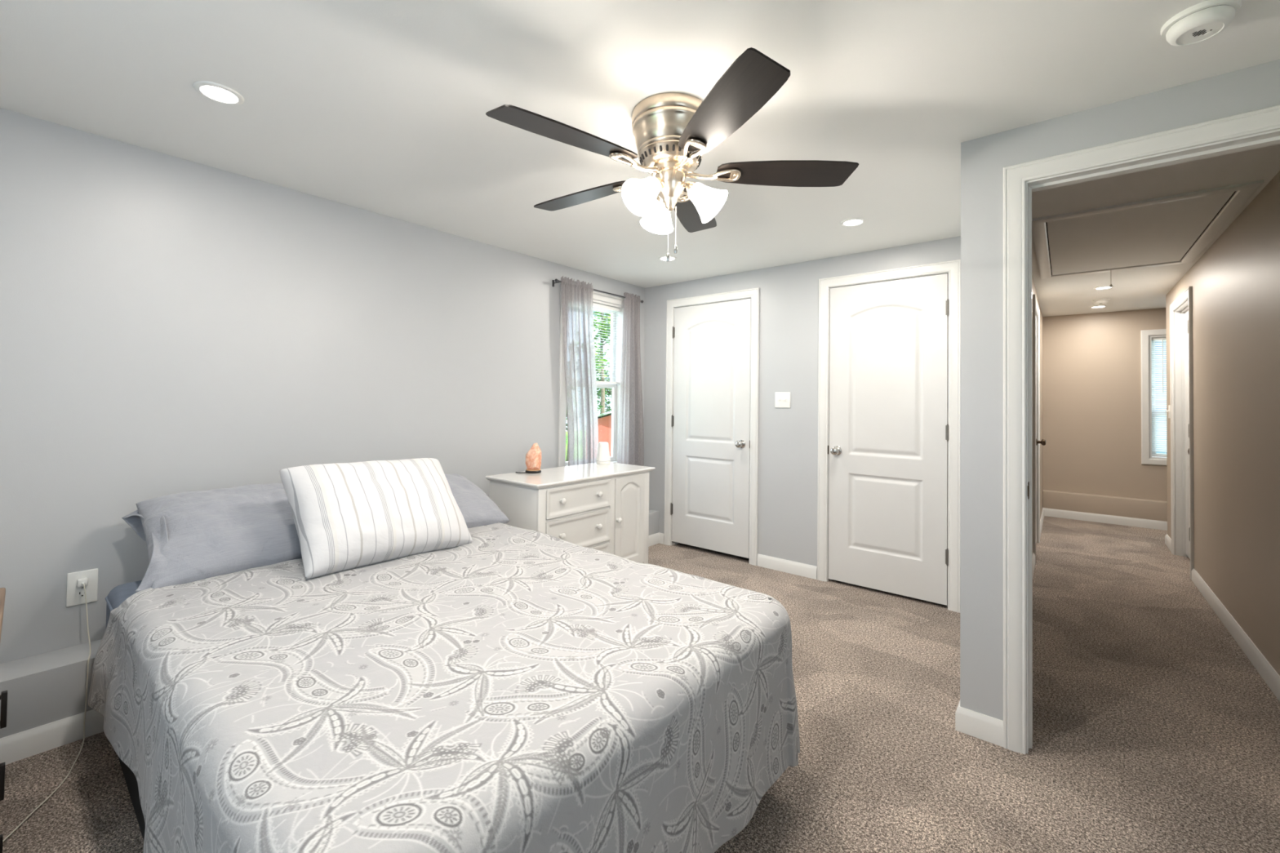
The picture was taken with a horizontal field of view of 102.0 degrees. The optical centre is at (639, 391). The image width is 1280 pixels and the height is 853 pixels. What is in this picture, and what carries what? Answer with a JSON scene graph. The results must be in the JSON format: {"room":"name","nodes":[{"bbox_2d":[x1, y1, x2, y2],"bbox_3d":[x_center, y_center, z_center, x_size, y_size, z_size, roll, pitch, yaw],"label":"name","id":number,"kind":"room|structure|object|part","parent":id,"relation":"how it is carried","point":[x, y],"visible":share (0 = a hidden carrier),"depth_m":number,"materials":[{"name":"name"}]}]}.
{"room":"bedroom","nodes":[
{"label":"bedroom","id":0,"kind":"room"},
{"bbox_2d":[0,107,644,663],"bbox_3d":[-1.425,0.148,3.003,0.120,2.264,4.685,0,-1,39],"label":"wall","id":1,"kind":"structure","parent":0,"point":[170,325],"depth_m":2.29,"materials":[{"name":"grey paint"}]},
{"bbox_2d":[2,577,90,842],"bbox_3d":[-1.912,0.983,1.698,0.091,0.527,0.779,1,-1,-34],"label":"charger","id":2,"kind":"object","parent":1,"relation":"attached to","point":[84,581],"visible":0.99,"depth_m":1.87,"materials":[{"name":"white plastic"}]},
{"bbox_2d":[66,568,97,607],"bbox_3d":[-2.158,0.760,2.006,0.008,0.128,0.082,0,-1,39],"label":"wall outlet","id":3,"kind":"object","parent":1,"relation":"attached to","point":[75,596],"visible":0.94,"depth_m":2.00,"materials":[{"name":"white plastic"}]},
{"bbox_2d":[75,588,88,597],"bbox_3d":[-2.156,0.780,2.004,0.002,0.034,0.034,0,-1,39],"label":"receptacle","id":4,"kind":"object","parent":3,"relation":"attached to","point":[80,593],"depth_m":2.00,"materials":[{"name":"white plastic"}]},
{"bbox_2d":[0,533,658,764],"bbox_3d":[-1.239,1.235,2.821,0.014,0.088,4.445,0,-1,39],"label":"baseboard","id":5,"kind":"structure","parent":1,"relation":"attached to","point":[36,740],"depth_m":1.81,"materials":[{"name":"white paint"}]},
{"bbox_2d":[557,284,627,466],"bbox_3d":[-0.396,-0.064,4.245,0.137,1.475,0.800,0,-1,39],"label":"window","id":6,"kind":"structure","parent":1,"relation":"in","point":[597,298],"depth_m":4.43,"materials":[{"name":"white paint"}]},
{"bbox_3d":[-0.417,0.259,4.253,0.022,0.669,0.640,0,-1,39],"label":"sash","id":7,"kind":"part","parent":6,"relation":"part of","materials":[{"name":"white paint"}]},
{"bbox_3d":[-0.429,-0.376,4.281,0.022,0.690,0.640,0,-1,39],"label":"sash","id":8,"kind":"part","parent":6,"relation":"part of","materials":[{"name":"white paint"}]},
{"bbox_2d":[592,302,621,383],"bbox_3d":[-0.379,-0.396,4.240,0.027,0.650,0.636,0,-1,39],"label":"window blind","id":9,"kind":"object","parent":6,"relation":"attached to","point":[594,304],"visible":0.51,"depth_m":4.36,"materials":[{"name":"white plastic"}]},
{"bbox_3d":[-0.376,-0.707,4.246,0.026,0.028,0.636,0,-1,39],"label":"head rail","id":10,"kind":"part","parent":9,"relation":"part of","materials":[{"name":"white plastic"}]},
{"bbox_3d":[-0.383,-0.078,4.235,0.024,0.014,0.636,0,-1,39],"label":"rail","id":11,"kind":"part","parent":9,"relation":"part of","materials":[{"name":"white plastic"}]},
{"bbox_2d":[552,278,643,302],"bbox_3d":[-0.320,-0.793,4.189,0.087,0.050,1.014,0,-1,39],"label":"curtain rod","id":12,"kind":"object","parent":1,"relation":"attached to","point":[557,281],"visible":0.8,"depth_m":4.15,"materials":[{"name":"grey metal"}]},
{"bbox_2d":[560,275,598,466],"bbox_3d":[-0.461,0.029,3.967,0.058,1.758,0.421,0,-1,39],"label":"curtain","id":13,"kind":"object","parent":12,"relation":"hanging from","point":[577,311],"visible":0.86,"depth_m":3.97,"materials":[{"name":"grey fabric"}]},
{"bbox_3d":[-0.296,-0.798,4.170,0.012,0.012,0.950,0,-1,39],"label":"rod","id":14,"kind":"part","parent":12,"relation":"part of","materials":[{"name":"grey metal"}]},
{"bbox_2d":[617,292,644,466],"bbox_3d":[-0.062,0.043,4.455,0.062,1.758,0.335,0,-1,39],"label":"curtain","id":15,"kind":"object","parent":12,"relation":"hanging from","point":[630,428],"visible":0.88,"depth_m":4.44,"materials":[{"name":"grey fabric"}]},
{"bbox_2d":[0,0,1279,316],"bbox_3d":[1.925,-0.997,2.834,5.520,0.100,8.620,0,-1,39],"label":"ceiling","id":16,"kind":"structure","parent":0,"point":[381,107],"depth_m":1.73,"materials":[{"name":"white paint"}]},
{"bbox_2d":[193,80,244,105],"bbox_3d":[-1.419,-1.003,1.750,0.134,0.006,0.134,0,-1,39],"label":"recessed light","id":17,"kind":"object","parent":16,"relation":"in","point":[217,92],"visible":1,"depth_m":1.74,"materials":[{"name":"white plastic"}]},
{"bbox_2d":[657,255,676,261],"bbox_3d":[0.197,-0.950,3.707,0.134,0.006,0.134,0,-1,39],"label":"recessed light","id":18,"kind":"object","parent":16,"relation":"in","point":[663,258],"visible":0.75,"depth_m":3.70,"materials":[{"name":"white plastic"}]},
{"bbox_2d":[485,47,858,262],"bbox_3d":[0.073,-0.721,1.869,1.220,0.531,1.254,0,-1,39],"label":"ceiling fan","id":19,"kind":"object","parent":16,"relation":"hanging from","point":[673,131],"visible":1,"depth_m":1.75,"materials":[{"name":"black wood"}]},
{"bbox_3d":[-0.219,-0.790,1.604,0.485,0.006,0.146,1,10,-37],"label":"blade","id":20,"kind":"part","parent":19,"relation":"part of","materials":[{"name":"brown laminate"}]},
{"bbox_3d":[-0.225,-0.782,2.083,0.485,0.006,0.146,0,10,35],"label":"blade","id":21,"kind":"part","parent":19,"relation":"part of","materials":[{"name":"black wood"}]},
{"bbox_3d":[0.009,-0.665,1.752,0.131,0.137,0.138,0,-1,39],"label":"lamp shade","id":22,"kind":"part","parent":19,"relation":"part of","materials":[{"name":"white glass"}]},
{"bbox_3d":[0.024,-0.684,1.764,0.046,0.064,0.066,0,-1,39],"label":"bulb","id":23,"kind":"part","parent":19,"relation":"part of","materials":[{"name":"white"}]},
{"bbox_3d":[0.074,-0.660,1.986,0.136,0.137,0.128,0,-1,39],"label":"lamp shade","id":24,"kind":"part","parent":19,"relation":"part of","materials":[{"name":"white glass"}]},
{"bbox_3d":[0.095,-0.712,1.915,0.053,0.054,0.078,1,-1,-35],"label":"lamp arm","id":25,"kind":"part","parent":19,"relation":"part of","materials":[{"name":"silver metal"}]},
{"bbox_3d":[0.100,-0.571,1.825,0.003,0.174,0.015,0,-1,13],"label":"pull chain","id":26,"kind":"part","parent":19,"relation":"part of","materials":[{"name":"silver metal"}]},
{"bbox_3d":[0.121,-0.585,1.825,0.004,0.146,0.018,2,-1,-42],"label":"pull chain","id":27,"kind":"part","parent":19,"relation":"part of","materials":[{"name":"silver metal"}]},
{"bbox_3d":[0.177,-0.712,1.833,0.078,0.054,0.056,0,-1,39],"label":"lamp arm","id":28,"kind":"part","parent":19,"relation":"part of","materials":[{"name":"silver metal"}]},
{"bbox_3d":[0.229,-0.774,2.236,0.146,0.006,0.485,-11,-4,17],"label":"blade","id":29,"kind":"part","parent":19,"relation":"part of","materials":[{"name":"brown laminate"}]},
{"bbox_3d":[0.245,-0.661,1.816,0.137,0.137,0.126,0,-1,39],"label":"lamp shade","id":30,"kind":"part","parent":19,"relation":"part of","materials":[{"name":"white glass"}]},
{"bbox_3d":[0.238,-0.787,1.461,0.146,0.006,0.485,13,-5,-18],"label":"blade","id":31,"kind":"part","parent":19,"relation":"part of","materials":[{"name":"brown laminate"}]},
{"bbox_3d":[0.515,-0.777,1.852,0.485,0.006,0.146,1,-12,-1],"label":"blade","id":32,"kind":"part","parent":19,"relation":"part of","materials":[{"name":"black wood"}]},
{"bbox_2d":[840,217,866,226],"bbox_3d":[1.200,-0.951,2.920,0.134,0.006,0.134,0,-1,39],"label":"recessed light","id":33,"kind":"object","parent":16,"relation":"in","point":[852,221],"visible":1,"depth_m":2.91,"materials":[{"name":"white plastic"}]},
{"bbox_2d":[1089,305,1106,308],"bbox_3d":[4.705,-0.867,5.323,0.134,0.006,0.134,0,-1,39],"label":"recessed light","id":34,"kind":"object","parent":16,"relation":"in","point":[1097,306],"visible":1,"depth_m":5.30,"materials":[{"name":"white plastic"}]},
{"bbox_2d":[1091,297,1110,304],"bbox_3d":[4.414,-0.858,4.967,0.130,0.043,0.130,0,-1,39],"label":"smoke detector","id":35,"kind":"object","parent":16,"relation":"attached to","point":[1103,300],"visible":1,"depth_m":4.93,"materials":[{"name":"white plastic"}]},
{"bbox_3d":[4.414,-0.874,4.968,0.130,0.012,0.130,0,-1,39],"label":"plate","id":36,"kind":"part","parent":35,"relation":"part of","materials":[{"name":"white plastic"}]},
{"bbox_2d":[1093,285,1114,289],"bbox_3d":[3.990,-0.891,4.462,0.134,0.006,0.134,0,-1,39],"label":"recessed light","id":37,"kind":"object","parent":16,"relation":"in","point":[1104,286],"visible":0.93,"depth_m":4.46,"materials":[{"name":"white plastic"}]},
{"bbox_2d":[1031,179,1263,287],"bbox_3d":[2.996,-0.855,3.229,0.835,0.144,1.675,0,-1,39],"label":"attic hatch","id":38,"kind":"object","parent":16,"relation":"attached to","point":[1173,229],"visible":0.99,"depth_m":3.01,"materials":[{"name":"white paint"}]},
{"bbox_3d":[2.997,-0.924,3.230,0.693,0.005,1.533,0,-1,39],"label":"hatch panel","id":39,"kind":"part","parent":38,"relation":"part of","materials":[{"name":"white paint"}]},
{"bbox_2d":[1160,0,1241,45],"bbox_3d":[1.465,-0.957,1.358,0.144,0.043,0.144,1,-1,-1],"label":"smoke detector","id":40,"kind":"object","parent":16,"relation":"attached to","point":[1200,22],"visible":1,"depth_m":1.33,"materials":[{"name":"white plastic"}]},
{"bbox_2d":[1192,29,1206,36],"bbox_3d":[1.465,-0.938,1.357,0.029,0.002,0.026,1,-1,-1],"label":"grille","id":41,"kind":"object","parent":40,"relation":"attached to","point":[1196,33],"depth_m":1.36,"materials":[{"name":"grey plastic"}]},
{"bbox_2d":[0,515,1279,852],"bbox_3d":[1.896,1.367,2.792,5.520,0.100,8.620,0,-1,39],"label":"floor","id":42,"kind":"structure","parent":0,"point":[1154,731],"depth_m":1.92,"materials":[{"name":"brown carpet"}]},
{"bbox_2d":[0,587,7,852],"bbox_3d":[-2.018,0.942,1.248,0.746,0.600,0.632,0,-1,40],"label":"nightstand","id":43,"kind":"object","parent":42,"relation":"on","point":[3,696],"visible":1,"depth_m":1.25,"materials":[{"name":"brown wood"}]},
{"bbox_3d":[-1.597,1.112,1.205,0.048,0.084,0.146,0,-1,40],"label":"drawer pull","id":44,"kind":"part","parent":43,"relation":"part of","materials":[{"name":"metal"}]},
{"bbox_3d":[-1.595,0.940,1.208,0.048,0.084,0.146,0,-1,40],"label":"drawer pull","id":45,"kind":"part","parent":43,"relation":"part of","materials":[{"name":"metal"}]},
{"bbox_3d":[-1.593,0.767,1.211,0.048,0.084,0.146,0,-1,40],"label":"drawer pull","id":46,"kind":"part","parent":43,"relation":"part of","materials":[{"name":"metal"}]},
{"bbox_2d":[118,756,145,839],"bbox_3d":[-0.764,1.132,1.822,1.985,0.271,1.373,0,-1,39],"label":"bed","id":47,"kind":"object","parent":42,"relation":"on","point":[131,780],"visible":0.02,"depth_m":1.52,"materials":[{"name":"black fabric"}]},
{"bbox_2d":[105,580,142,627],"bbox_3d":[-0.754,0.861,1.823,2.020,0.268,1.420,0,-1,39],"label":"mattress","id":48,"kind":"object","parent":47,"relation":"on","point":[118,594],"visible":0.12,"depth_m":1.86,"materials":[{"name":"fabric"}]},
{"bbox_2d":[88,522,799,852],"bbox_3d":[-0.643,0.914,1.726,1.906,0.517,1.532,0,-1,39],"label":"duvet","id":49,"kind":"object","parent":48,"relation":"on","point":[511,689],"visible":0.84,"depth_m":1.21,"materials":[{"name":"fabric"}]},
{"bbox_2d":[121,483,302,592],"bbox_3d":[-1.583,0.555,2.111,0.455,0.314,0.718,0,-1,40],"label":"pillow","id":50,"kind":"object","parent":49,"relation":"on","point":[188,536],"visible":0.68,"depth_m":1.95,"materials":[{"name":"grey fabric"}]},
{"bbox_2d":[279,457,472,578],"bbox_3d":[-1.079,0.494,2.171,0.384,0.394,0.660,0,-1,41],"label":"striped pillow","id":51,"kind":"object","parent":49,"relation":"on","point":[347,516],"visible":0.98,"depth_m":2.03,"materials":[{"name":"white fabric"}]},
{"bbox_2d":[444,473,509,528],"bbox_3d":[-1.089,0.587,2.623,0.467,0.280,0.700,0,-1,41],"label":"pillow","id":52,"kind":"object","parent":48,"relation":"on","point":[477,508],"visible":0.22,"depth_m":2.67,"materials":[{"name":"grey fabric"}]},
{"bbox_2d":[0,509,658,738],"bbox_3d":[-1.317,1.141,2.888,0.190,0.276,4.445,0,-1,39],"label":"ledge","id":53,"kind":"object","parent":42,"relation":"on","point":[48,687],"visible":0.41,"depth_m":1.83,"materials":[{"name":"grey paint"}]},
{"bbox_2d":[485,462,655,564],"bbox_3d":[-0.416,0.913,3.403,0.504,0.772,1.059,0,-1,39],"label":"dresser","id":54,"kind":"object","parent":42,"relation":"on","point":[605,508],"visible":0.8,"depth_m":3.22,"materials":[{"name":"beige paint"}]},
{"bbox_2d":[515,443,542,473],"bbox_3d":[-0.705,0.428,3.322,0.151,0.188,0.104,1,-1,-35],"label":"salt lamp","id":55,"kind":"object","parent":54,"relation":"on","point":[533,457],"visible":1,"depth_m":3.30,"materials":[{"name":"orange stone"}]},
{"bbox_3d":[-0.449,0.839,3.003,0.034,0.035,0.035,0,-1,39],"label":"knob","id":56,"kind":"part","parent":54,"relation":"part of","materials":[{"name":"beige paint"}]},
{"bbox_3d":[-0.447,0.637,3.007,0.034,0.035,0.035,0,-1,39],"label":"knob","id":57,"kind":"part","parent":54,"relation":"part of","materials":[{"name":"beige paint"}]},
{"bbox_3d":[-0.364,0.848,3.132,0.016,0.198,0.530,0,-1,39],"label":"drawer","id":58,"kind":"part","parent":54,"relation":"part of","materials":[{"name":"beige paint"}]},
{"bbox_3d":[-0.362,0.646,3.136,0.016,0.166,0.530,0,-1,39],"label":"drawer","id":59,"kind":"part","parent":54,"relation":"part of","materials":[{"name":"beige paint"}]},
{"bbox_3d":[-0.255,0.845,3.240,0.034,0.035,0.035,0,-1,39],"label":"knob","id":60,"kind":"part","parent":54,"relation":"part of","materials":[{"name":"beige paint"}]},
{"bbox_3d":[-0.252,0.643,3.244,0.034,0.035,0.035,0,-1,39],"label":"knob","id":61,"kind":"part","parent":54,"relation":"part of","materials":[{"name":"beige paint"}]},
{"bbox_3d":[-0.367,1.069,3.128,0.016,0.203,0.530,0,-1,39],"label":"drawer","id":62,"kind":"part","parent":54,"relation":"part of","materials":[{"name":"beige paint"}]},
{"bbox_2d":[595,441,610,464],"bbox_3d":[-0.271,0.457,3.842,0.108,0.158,0.108,0,-1,39],"label":"diffuser","id":63,"kind":"object","parent":54,"relation":"on","point":[603,453],"visible":1,"depth_m":3.80,"materials":[{"name":"white plastic"}]},
{"bbox_3d":[-0.136,0.840,3.375,0.034,0.035,0.035,0,-1,39],"label":"knob","id":64,"kind":"part","parent":54,"relation":"part of","materials":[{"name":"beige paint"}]},
{"bbox_3d":[-0.072,0.876,3.492,0.016,0.607,0.298,0,-1,39],"label":"cabinet door","id":65,"kind":"part","parent":54,"relation":"part of","materials":[{"name":"beige paint"}]},
{"bbox_2d":[1042,489,1167,521],"bbox_3d":[5.564,1.263,5.098,2.530,0.276,0.130,0,-1,39],"label":"ledge","id":66,"kind":"object","parent":42,"relation":"on","point":[1151,509],"visible":0.44,"depth_m":5.51,"materials":[{"name":"beige paint"}]},
{"bbox_2d":[643,235,960,566],"bbox_3d":[1.256,0.201,4.196,2.754,2.264,0.800,0,-1,39],"label":"wall","id":67,"kind":"structure","parent":0,"point":[788,303],"depth_m":3.84,"materials":[{"name":"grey paint"}]},
{"bbox_2d":[663,287,759,565],"bbox_3d":[0.582,0.266,4.259,0.876,2.120,0.185,0,-1,39],"label":"door","id":68,"kind":"structure","parent":67,"relation":"in","point":[712,389],"depth_m":4.22,"materials":[{"name":"white paint"}]},
{"bbox_3d":[0.774,0.410,4.024,0.064,0.064,0.070,0,-1,39],"label":"knob","id":69,"kind":"part","parent":68,"relation":"part of","materials":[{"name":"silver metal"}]},
{"bbox_2d":[658,532,817,579],"bbox_3d":[1.105,1.280,3.764,2.444,0.088,0.014,0,-1,39],"label":"baseboard","id":70,"kind":"structure","parent":67,"relation":"attached to","point":[763,561],"depth_m":3.79,"materials":[{"name":"white paint"}]},
{"bbox_2d":[774,391,790,408],"bbox_3d":[1.054,0.064,3.838,0.120,0.116,0.016,0,-1,39],"label":"light switch","id":71,"kind":"object","parent":67,"relation":"attached to","point":[782,399],"visible":1,"depth_m":3.84,"materials":[{"name":"white plastic"}]},
{"bbox_2d":[817,259,960,613],"bbox_3d":[1.614,0.264,3.413,0.866,2.120,0.185,0,-1,39],"label":"door","id":72,"kind":"structure","parent":67,"relation":"in","point":[889,491],"depth_m":3.36,"materials":[{"name":"white paint"}]},
{"bbox_3d":[1.341,0.409,3.558,0.064,0.064,0.070,0,-1,39],"label":"knob","id":73,"kind":"part","parent":72,"relation":"part of","materials":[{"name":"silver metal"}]},
{"bbox_2d":[1031,275,1043,542],"bbox_3d":[2.767,0.221,4.276,0.750,2.264,5.230,0,-1,39],"label":"wall","id":74,"kind":"structure","parent":0,"point":[1033,289],"depth_m":5.50,"materials":[{"name":"beige paint"}]},
{"bbox_2d":[1032,293,1046,564],"bbox_3d":[3.351,0.302,4.436,0.181,2.120,0.868,0,-1,39],"label":"door","id":75,"kind":"structure","parent":74,"relation":"in","point":[1036,311],"depth_m":4.60,"materials":[{"name":"white paint"}]},
{"bbox_3d":[3.377,0.302,4.414,0.018,2.120,0.868,0,-1,39],"label":"casing","id":76,"kind":"part","parent":75,"relation":"part of","materials":[{"name":"white paint"}]},
{"bbox_3d":[3.583,0.455,4.630,0.070,0.064,0.064,0,-1,39],"label":"knob","id":77,"kind":"part","parent":75,"relation":"part of","materials":[{"name":"brown metal"}]},
{"bbox_2d":[1042,307,1167,501],"bbox_3d":[4.037,0.218,3.235,2.766,2.264,5.230,0,-1,39],"label":"wall","id":78,"kind":"structure","parent":0,"point":[1091,362],"depth_m":5.67,"materials":[{"name":"beige paint"}]},
{"bbox_2d":[1043,507,1167,530],"bbox_3d":[5.517,1.355,5.041,2.530,0.088,0.014,0,-1,39],"label":"baseboard","id":79,"kind":"structure","parent":78,"relation":"attached to","point":[1110,519],"depth_m":5.50,"materials":[{"name":"white paint"}]},
{"bbox_2d":[1140,328,1166,465],"bbox_3d":[5.612,0.061,5.243,0.795,1.405,0.137,0,-1,39],"label":"window","id":80,"kind":"structure","parent":78,"relation":"in","point":[1147,458],"depth_m":5.42,"materials":[{"name":"white paint"}]},
{"bbox_3d":[5.617,0.061,5.249,0.675,1.285,0.120,0,-1,39],"label":"frame","id":81,"kind":"part","parent":80,"relation":"part of","materials":[{"name":"white paint"}]},
{"bbox_2d":[1151,337,1166,456],"bbox_3d":[5.598,0.056,5.226,0.631,1.235,0.037,0,-1,39],"label":"window blind","id":82,"kind":"object","parent":80,"relation":"attached to","point":[1157,339],"visible":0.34,"depth_m":5.39,"materials":[{"name":"white plastic"}]},
{"bbox_3d":[5.608,-0.547,5.240,0.631,0.028,0.026,0,-1,39],"label":"head rail","id":83,"kind":"part","parent":82,"relation":"part of","materials":[{"name":"white plastic"}]},
{"bbox_3d":[5.594,0.666,5.219,0.631,0.014,0.024,0,-1,39],"label":"rail","id":84,"kind":"part","parent":82,"relation":"part of","materials":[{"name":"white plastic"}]},
{"bbox_3d":[5.426,0.061,5.356,0.002,1.205,0.002,0,-1,39],"label":"ladder cord","id":85,"kind":"part","parent":82,"relation":"part of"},
{"bbox_3d":[5.644,-0.152,5.283,0.635,0.817,0.022,0,-1,39],"label":"sash","id":86,"kind":"part","parent":80,"relation":"part of","materials":[{"name":"white paint"}]},
{"bbox_3d":[5.620,0.448,5.252,0.635,0.472,0.022,0,-1,39],"label":"sash","id":87,"kind":"part","parent":80,"relation":"part of","materials":[{"name":"white paint"}]},
{"bbox_2d":[960,58,1279,720],"bbox_3d":[2.720,0.175,1.707,2.666,2.264,1.425,0,-1,39],"label":"wall","id":88,"kind":"structure","parent":0,"point":[984,159],"depth_m":1.94,"materials":[{"name":"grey paint"}]},
{"bbox_2d":[955,507,1044,746],"bbox_3d":[2.882,1.304,3.907,0.152,0.088,5.109,0,-1,39],"label":"baseboard","id":89,"kind":"structure","parent":88,"relation":"attached to","point":[980,726],"depth_m":1.94,"materials":[{"name":"white paint"}]},
{"bbox_2d":[1003,104,1279,754],"bbox_3d":[1.729,0.233,1.671,0.907,2.124,0.151,0,-1,39],"label":"door frame","id":90,"kind":"structure","parent":88,"relation":"in","point":[1259,128],"depth_m":1.87,"materials":[{"name":"white paint"}]},
{"bbox_3d":[1.406,0.359,1.877,0.005,0.060,0.038,0,-1,39],"label":"strike plate","id":91,"kind":"part","parent":90,"relation":"part of","materials":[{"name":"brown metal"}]},
{"bbox_2d":[1165,170,1279,675],"bbox_3d":[3.493,0.208,3.042,0.115,2.264,4.240,0,-1,39],"label":"wall","id":92,"kind":"structure","parent":0,"point":[1235,283],"depth_m":2.73,"materials":[{"name":"beige paint"}]},
{"bbox_2d":[1165,404,1170,418],"bbox_3d":[4.663,0.181,4.579,0.024,0.116,0.072,0,-1,39],"label":"light switch","id":93,"kind":"object","parent":92,"relation":"attached to","point":[1169,406],"visible":1,"depth_m":4.55,"materials":[{"name":"white plastic"}]},
{"bbox_2d":[1168,404,1170,418],"bbox_3d":[4.670,0.181,4.574,0.006,0.116,0.072,0,-1,39],"label":"switch plate","id":94,"kind":"object","parent":93,"relation":"attached to","point":[1169,406],"depth_m":4.55,"materials":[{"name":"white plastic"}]},
{"bbox_2d":[1169,286,1194,580],"bbox_3d":[4.309,0.307,4.051,0.133,2.120,0.888,0,-1,39],"label":"door","id":95,"kind":"structure","parent":92,"relation":"in","point":[1182,526],"depth_m":4.33,"materials":[{"name":"white paint"}]},
{"bbox_2d":[1164,533,1279,702],"bbox_3d":[3.478,1.296,3.033,0.129,0.088,4.254,0,-1,39],"label":"baseboard","id":96,"kind":"structure","parent":92,"relation":"attached to","point":[1272,678],"depth_m":2.71,"materials":[{"name":"white paint"}]},
{"label":"outside","id":97,"kind":"structure","parent":0,"visible":0},
{"bbox_2d":[565,431,580,457],"bbox_3d":[-14.651,2.091,18.419,39.870,0.100,50.000,0,-1,39],"label":"ground","id":98,"kind":"structure","parent":97,"point":[566,437],"depth_m":23.09,"materials":[{"name":"green plant"}]},
{"bbox_2d":[565,317,610,462],"bbox_3d":[-2.001,0.058,14.599,2.618,4.153,2.255,0,-1,39],"label":"tree","id":99,"kind":"object","parent":98,"relation":"on","point":[597,318],"visible":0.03,"depth_m":14.57,"materials":[{"name":"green plant"}]},
{"bbox_2d":[565,310,611,431],"bbox_3d":[-3.542,-2.049,34.248,3.600,9.000,9.100,0,-1,39],"label":"tree","id":100,"kind":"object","parent":98,"relation":"on","point":[597,330],"visible":0.02,"depth_m":33.46,"materials":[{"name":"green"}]},
{"bbox_2d":[583,353,611,413],"bbox_3d":[-2.331,0.157,25.485,2.593,4.329,2.700,1,-1,-32],"label":"tree","id":101,"kind":"object","parent":98,"relation":"on","point":[606,353],"visible":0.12,"depth_m":25.32,"materials":[{"name":"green plant"}]},
{"bbox_2d":[593,310,610,413],"bbox_3d":[-1.362,-1.299,18.178,2.179,6.998,2.614,1,-1,-10],"label":"tree","id":102,"kind":"object","parent":98,"relation":"on","point":[603,329],"visible":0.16,"depth_m":18.04,"materials":[{"name":"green plant"}]},
{"bbox_2d":[595,367,612,411],"bbox_3d":[-1.208,0.179,22.957,2.375,4.221,2.715,1,-1,-26],"label":"tree","id":103,"kind":"object","parent":98,"relation":"on","point":[610,391],"visible":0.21,"depth_m":23.04,"materials":[{"name":"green plant"}]},
{"bbox_2d":[597,411,611,457],"bbox_3d":[-0.594,1.347,14.821,1.700,1.600,1.870,0,-1,11],"label":"shed","id":104,"kind":"object","parent":98,"relation":"on","point":[605,422],"visible":0.21,"depth_m":14.09,"materials":[{"name":"orange"}]},
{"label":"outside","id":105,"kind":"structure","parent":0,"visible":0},
{"bbox_3d":[21.228,2.323,6.979,30.130,0.100,22.200,0,-1,39],"label":"ground","id":106,"kind":"structure","parent":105,"visible":0},
{"bbox_2d":[1155,342,1166,453],"bbox_3d":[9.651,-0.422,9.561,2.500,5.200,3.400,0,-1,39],"label":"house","id":107,"kind":"structure","parent":106,"relation":"on","point":[1161,452],"depth_m":8.51,"materials":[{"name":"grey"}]}
]}

